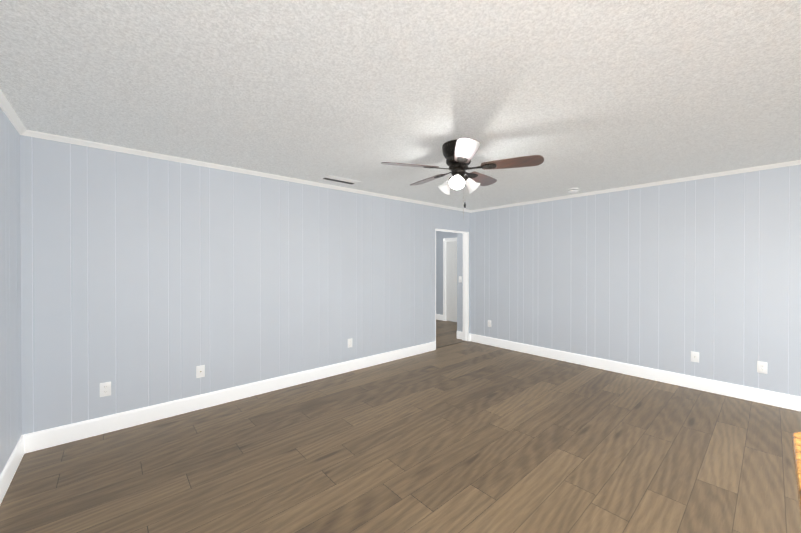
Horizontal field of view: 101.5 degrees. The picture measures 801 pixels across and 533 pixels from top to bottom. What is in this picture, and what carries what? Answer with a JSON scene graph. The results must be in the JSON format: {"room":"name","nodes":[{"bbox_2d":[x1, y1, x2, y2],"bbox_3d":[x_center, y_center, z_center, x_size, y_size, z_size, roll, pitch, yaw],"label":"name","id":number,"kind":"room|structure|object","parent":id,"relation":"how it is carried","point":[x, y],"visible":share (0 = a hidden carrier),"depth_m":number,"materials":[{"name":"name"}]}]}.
{"room":"empty living room","nodes":[
{"label":"empty living room","id":0,"kind":"room"},
{"bbox_2d":[0,107,21,474],"bbox_3d":[-0.592,0.206,-0.203,0.120,2.440,7.240,0,0,-41],"label":"wall","id":1,"kind":"structure","parent":0,"point":[10,342],"depth_m":2.20,"materials":[{"name":"paint"}]},
{"bbox_2d":[0,89,28,135],"bbox_3d":[-0.534,-0.995,-0.158,0.036,0.038,7.000,0,0,-41],"label":"crown molding","id":2,"kind":"structure","parent":1,"relation":"attached to","point":[10,114],"depth_m":2.18,"materials":[{"name":"white wood"}]},
{"bbox_2d":[0,314,800,503],"bbox_3d":[1.177,1.340,3.091,6.880,0.140,9.600,0,0,-41],"label":"baseboard","id":3,"kind":"structure","parent":1,"relation":"attached to","point":[42,439],"depth_m":3.49,"materials":[{"name":"white wood"}]},
{"bbox_2d":[20,135,469,434],"bbox_3d":[-0.817,0.184,4.341,5.547,2.440,0.120,0,0,-41],"label":"wall","id":4,"kind":"structure","parent":0,"point":[147,281],"depth_m":3.19,"materials":[{"name":"paint"}]},
{"bbox_2d":[100,382,110,396],"bbox_3d":[-2.503,1.042,2.775,0.072,0.117,0.009,0,0,-41],"label":"electrical outlet","id":5,"kind":"object","parent":4,"relation":"attached to","point":[105,388],"visible":1,"depth_m":2.77,"materials":[{"name":"white plastic"}]},
{"bbox_2d":[196,365,204,377],"bbox_3d":[-1.976,1.039,3.234,0.072,0.117,0.016,0,0,-41],"label":"outlet","id":6,"kind":"object","parent":4,"relation":"attached to","point":[200,371],"visible":1,"depth_m":3.23,"materials":[{"name":"white plastic"}]},
{"bbox_2d":[29,130,470,212],"bbox_3d":[-0.764,-1.017,4.278,5.430,0.038,0.036,0,0,-41],"label":"crown molding","id":7,"kind":"structure","parent":4,"relation":"attached to","point":[35,134],"depth_m":3.24,"materials":[{"name":"white wood"}]},
{"bbox_2d":[348,338,351,347],"bbox_3d":[-0.675,1.025,4.384,0.072,0.117,0.009,0,0,-41],"label":"electrical outlet","id":8,"kind":"object","parent":4,"relation":"attached to","point":[349,342],"visible":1,"depth_m":4.38,"materials":[{"name":"white plastic"}]},
{"bbox_2d":[435,229,468,340],"bbox_3d":[0.886,0.379,5.845,0.910,2.035,0.131,0,0,-41],"label":"door frame","id":9,"kind":"structure","parent":4,"relation":"attached to","point":[465,286],"depth_m":6.12,"materials":[{"name":"white wood"}]},
{"bbox_2d":[0,319,800,532],"bbox_3d":[1.177,1.440,3.091,7.120,0.060,9.840,0,0,-41],"label":"floor","id":10,"kind":"structure","parent":0,"point":[468,437],"depth_m":2.37,"materials":[{"name":"laminate"}]},
{"bbox_2d":[436,340,464,347],"bbox_3d":[0.891,1.393,5.844,0.884,0.006,0.040,0,0,-41],"label":"threshold","id":11,"kind":"object","parent":10,"relation":"on","point":[451,344],"visible":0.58,"depth_m":5.86,"materials":[{"name":"brown wood"}]},
{"bbox_2d":[793,432,800,516],"bbox_3d":[0.636,0.962,0.067,2.064,0.925,0.662,0,0,-41],"label":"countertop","id":12,"kind":"structure","parent":10,"relation":"on","point":[797,447],"depth_m":0.85,"materials":[{"name":"wood"}]},
{"bbox_2d":[0,0,800,209],"bbox_3d":[1.177,-1.060,3.079,7.120,0.060,9.840,0,0,-41],"label":"ceiling","id":13,"kind":"structure","parent":0,"point":[584,96],"depth_m":1.85,"materials":[{"name":"white paint"}]},
{"bbox_2d":[319,175,361,184],"bbox_3d":[-0.712,-1.028,3.908,0.460,0.012,0.210,0,0,-41],"label":"ceiling vent","id":14,"kind":"object","parent":13,"relation":"in","point":[339,179],"visible":1,"depth_m":3.89,"materials":[{"name":"white metal"}]},
{"bbox_2d":[381,138,543,216],"bbox_3d":[0.493,-0.715,2.809,1.262,0.628,1.261,0,0,-41],"label":"ceiling fan","id":15,"kind":"object","parent":13,"relation":"hanging from","point":[459,153],"visible":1,"depth_m":2.67,"materials":[{"name":"brown wood"}]},
{"bbox_2d":[568,188,578,192],"bbox_3d":[2.315,-1.016,4.381,0.136,0.042,0.136,0,0,-41],"label":"smoke detector","id":16,"kind":"object","parent":13,"relation":"attached to","point":[572,190],"visible":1,"depth_m":4.34,"materials":[{"name":"white plastic"}]},
{"bbox_2d":[436,231,456,314],"bbox_3d":[1.349,0.165,8.186,0.120,2.440,2.410,0,0,-41],"label":"wall","id":17,"kind":"structure","parent":0,"point":[441,236],"depth_m":8.46,"materials":[{"name":"paint"}]},
{"bbox_2d":[443,238,456,320],"bbox_3d":[1.383,0.336,8.137,0.136,2.097,0.734,0,0,-41],"label":"trim","id":18,"kind":"structure","parent":17,"relation":"attached to","point":[445,240],"depth_m":8.33,"materials":[{"name":"white wood"}]},
{"bbox_2d":[446,241,456,321],"bbox_3d":[1.351,0.370,8.109,0.064,2.007,0.582,0,0,-41],"label":"door","id":19,"kind":"structure","parent":17,"relation":"in","point":[451,280],"depth_m":8.20,"materials":[{"name":"white wood"}]},
{"bbox_2d":[457,164,800,396],"bbox_3d":[3.599,0.187,3.612,0.120,2.440,7.430,0,0,-41],"label":"wall","id":20,"kind":"structure","parent":0,"point":[670,277],"depth_m":4.01,"materials":[{"name":"paint"}]},
{"bbox_2d":[471,160,800,212],"bbox_3d":[3.604,-1.013,3.484,0.036,0.038,7.000,0,0,-41],"label":"crown molding","id":21,"kind":"structure","parent":20,"relation":"attached to","point":[797,162],"depth_m":3.97,"materials":[{"name":"white wood"}]},
{"bbox_2d":[691,351,698,362],"bbox_3d":[3.386,1.040,3.762,0.007,0.117,0.072,0,0,-41],"label":"electrical outlet","id":22,"kind":"object","parent":20,"relation":"attached to","point":[694,356],"visible":1,"depth_m":3.76,"materials":[{"name":"white plastic"}]},
{"bbox_2d":[757,361,766,373],"bbox_3d":[3.728,1.040,3.372,0.009,0.117,0.072,0,0,-41],"label":"electrical outlet","id":23,"kind":"object","parent":20,"relation":"attached to","point":[761,367],"visible":1,"depth_m":3.37,"materials":[{"name":"white plastic"}]}
]}

